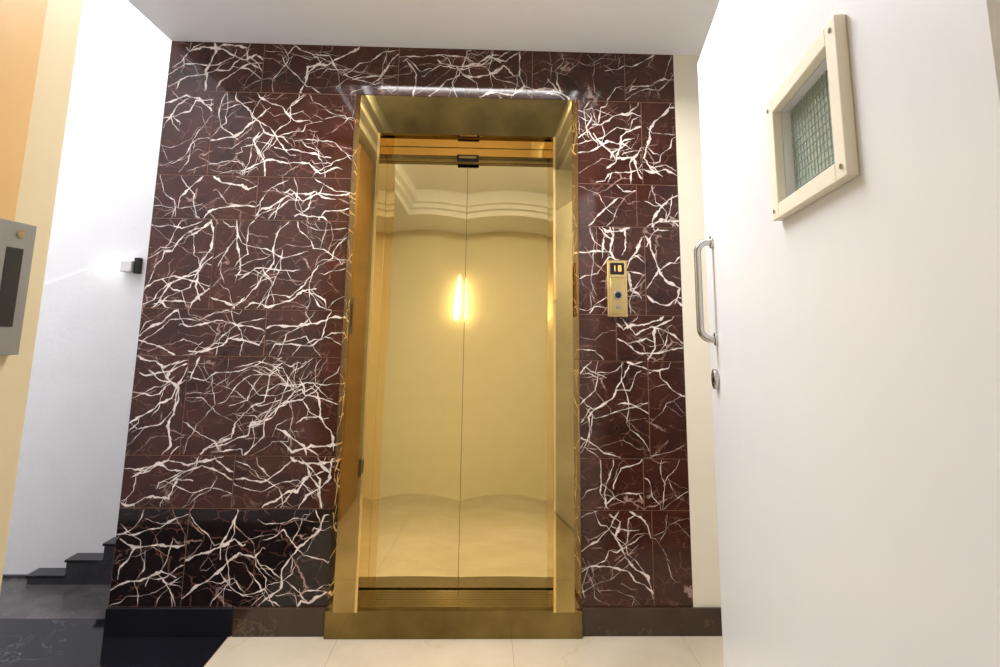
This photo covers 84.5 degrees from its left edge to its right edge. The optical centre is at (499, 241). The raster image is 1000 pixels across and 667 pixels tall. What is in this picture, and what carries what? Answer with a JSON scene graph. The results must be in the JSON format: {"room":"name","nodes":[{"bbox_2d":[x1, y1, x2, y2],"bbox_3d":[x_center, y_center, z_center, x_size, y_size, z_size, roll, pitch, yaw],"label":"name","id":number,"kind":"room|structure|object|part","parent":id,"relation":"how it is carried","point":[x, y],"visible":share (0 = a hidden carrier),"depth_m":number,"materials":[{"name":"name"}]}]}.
{"room":"elevator lobby","nodes":[
{"label":"elevator lobby","id":0,"kind":"room"},
{"bbox_2d":[3,0,171,573],"bbox_3d":[-1.631,0.043,2.881,3.500,3.300,0.157,1,-9,-2],"label":"wall","id":1,"kind":"structure","parent":0,"point":[66,500],"depth_m":2.75,"materials":[{"name":"white paint"}]},
{"bbox_2d":[118,258,142,273],"bbox_3d":[-1.855,0.118,2.759,0.092,0.080,0.045,1,-9,-2],"label":"wall light","id":2,"kind":"object","parent":1,"relation":"attached to","point":[135,266],"depth_m":2.74,"materials":[{"name":"white plastic"}]},
{"bbox_2d":[0,578,723,666],"bbox_3d":[-1.050,1.366,0.902,4.600,0.100,3.400,1,-9,-2],"label":"floor","id":3,"kind":"structure","parent":0,"point":[41,625],"depth_m":2.02,"materials":[{"name":"beige tile"}]},
{"bbox_2d":[2,537,115,584],"bbox_3d":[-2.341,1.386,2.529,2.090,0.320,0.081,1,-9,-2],"label":"staircase","id":4,"kind":"structure","parent":3,"relation":"on","point":[81,568],"depth_m":2.49,"materials":[{"name":"grey stone"}]},
{"bbox_2d":[697,0,999,666],"bbox_3d":[0.500,0.339,0.935,0.045,1.967,1.197,-1,-9,10],"label":"leaf","id":5,"kind":"object","parent":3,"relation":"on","point":[856,357],"visible":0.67,"depth_m":0.63,"materials":[{"name":"white paint"}]},
{"bbox_2d":[711,369,719,388],"bbox_3d":[0.564,0.359,1.441,0.012,0.052,0.052,-1,-9,10],"label":"lock cylinder","id":6,"kind":"object","parent":5,"relation":"attached to","point":[714,373],"visible":0.98,"depth_m":1.42,"materials":[{"name":"silver metal"}]},
{"bbox_2d":[713,333,717,345],"bbox_3d":[0.566,0.256,1.444,0.006,0.034,0.034,-1,-9,10],"label":"rose","id":7,"kind":"object","parent":5,"relation":"attached to","point":[714,334],"visible":0.91,"depth_m":1.43,"materials":[{"name":"metal"}]},
{"bbox_2d":[694,70,834,342],"bbox_3d":[0.487,0.010,1.076,0.050,0.390,0.850,-1,-9,9],"label":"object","id":8,"kind":"structure","parent":5,"relation":"attached to","point":[709,242],"depth_m":0.84,"materials":[{"name":"metal"}]},
{"bbox_3d":[0.547,0.128,1.467,0.050,0.277,0.019,-1,-9,10],"label":"pull handle","id":9,"kind":"part","parent":8,"relation":"part of","materials":[{"name":"metal"}]},
{"bbox_2d":[766,14,858,220],"bbox_3d":[0.436,-0.156,0.790,0.014,0.202,0.285,-1,-9,10],"label":"window","id":10,"kind":"structure","parent":5,"relation":"attached to","point":[833,46],"depth_m":0.70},
{"bbox_2d":[790,71,834,189],"bbox_3d":[0.456,-0.156,0.786,0.004,0.153,0.222,-1,-9,11],"label":"wire","id":11,"kind":"object","parent":10,"relation":"in","point":[825,71],"depth_m":0.81,"materials":[{"name":"grey metal"}]},
{"bbox_2d":[108,41,692,608],"bbox_3d":[-0.356,0.333,2.397,2.257,2.416,0.201,1,-9,-2],"label":"wall","id":12,"kind":"structure","parent":0,"point":[226,499],"depth_m":2.29,"materials":[{"name":"stone"}]},
{"bbox_2d":[103,607,325,636],"bbox_3d":[-1.084,1.449,2.097,0.826,0.099,0.013,1,-9,-2],"label":"baseboard","id":13,"kind":"structure","parent":12,"relation":"attached to","point":[119,621],"depth_m":2.09,"materials":[{"name":"black stone"}]},
{"bbox_2d":[324,94,582,638],"bbox_3d":[-0.163,0.447,2.363,0.984,2.186,0.245,1,-9,-2],"label":"elevator","id":14,"kind":"object","parent":12,"relation":"attached to","point":[456,509],"visible":1,"depth_m":2.37,"materials":[{"name":"gold metal"}]},
{"bbox_3d":[-0.354,0.527,2.420,0.382,1.841,0.001,1,-9,-2],"label":"door panel","id":15,"kind":"part","parent":14,"relation":"part of","materials":[{"name":"gold metal"}]},
{"bbox_3d":[-0.178,1.481,2.227,0.984,0.099,0.200,1,-9,-2],"label":"sill","id":16,"kind":"part","parent":14,"relation":"part of","materials":[{"name":"metal"}]},
{"bbox_3d":[0.030,0.534,2.431,0.382,1.841,0.001,1,-9,-2],"label":"door panel","id":17,"kind":"part","parent":14,"relation":"part of","materials":[{"name":"gold metal"}]},
{"bbox_2d":[606,260,627,316],"bbox_3d":[0.497,0.196,2.330,0.086,0.242,0.027,1,-9,-2],"label":"panel","id":18,"kind":"object","parent":12,"relation":"attached to","point":[617,300],"visible":1,"depth_m":2.33,"materials":[{"name":"gold metal"}]},
{"bbox_3d":[0.497,0.228,2.323,0.064,0.155,0.005,1,-9,-2],"label":"plate","id":19,"kind":"part","parent":18,"relation":"part of","materials":[{"name":"gold metal"}]},
{"bbox_2d":[582,607,721,635],"bbox_3d":[0.767,1.482,2.148,0.893,0.099,0.012,1,-9,-2],"label":"baseboard","id":20,"kind":"structure","parent":12,"relation":"attached to","point":[597,621],"depth_m":2.14,"materials":[{"name":"brown stone"}]},
{"bbox_2d":[127,0,719,55],"bbox_3d":[-0.067,-1.205,1.175,2.712,0.260,3.100,1,-9,-2],"label":"ceiling","id":21,"kind":"structure","parent":0,"point":[659,27],"depth_m":2.28,"materials":[{"name":"paint"}]},
{"bbox_2d":[673,55,720,606],"bbox_3d":[0.999,0.358,2.435,0.455,2.416,0.200,1,-9,-2],"label":"wall","id":22,"kind":"structure","parent":0,"point":[698,389],"depth_m":2.31,"materials":[{"name":"beige paint"}]},
{"bbox_3d":[-2.177,-0.307,0.821,2.282,3.150,0.500,1,-9,-2],"label":"wall","id":23,"kind":"structure","parent":0,"visible":0},
{"bbox_2d":[0,218,36,355],"bbox_3d":[-0.873,0.081,0.973,0.003,0.237,0.090,1,-9,-2],"label":"strike plate","id":24,"kind":"object","parent":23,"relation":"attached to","point":[10,337],"visible":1,"depth_m":0.99,"materials":[{"name":"silver metal"}]},
{"bbox_2d":[0,247,23,326],"bbox_3d":[-0.872,0.080,0.977,0.001,0.140,0.036,1,-9,-2],"label":"strike hole","id":25,"kind":"object","parent":24,"relation":"in","point":[13,256],"depth_m":0.98,"materials":[{"name":"black"}]},
{"bbox_2d":[16,229,24,237],"bbox_3d":[-0.870,-0.015,0.998,0.002,0.016,0.016,1,-9,-2],"label":"screw","id":26,"kind":"object","parent":24,"relation":"attached to","point":[20,233],"visible":1,"depth_m":1.00,"materials":[{"name":"metal"}]},
{"bbox_2d":[0,0,47,220],"bbox_3d":[-0.885,0.089,0.744,0.032,2.380,0.450,1,-9,-2],"label":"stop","id":27,"kind":"object","parent":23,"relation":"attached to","point":[22,22],"visible":1,"depth_m":0.99,"materials":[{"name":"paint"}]},
{"bbox_2d":[0,0,82,590],"bbox_3d":[-0.962,0.095,0.791,0.160,2.380,0.550,1,-9,-2],"label":"door frame","id":28,"kind":"structure","parent":23,"relation":"attached to","point":[46,131],"depth_m":1.05,"materials":[{"name":"beige paint"}]}
]}

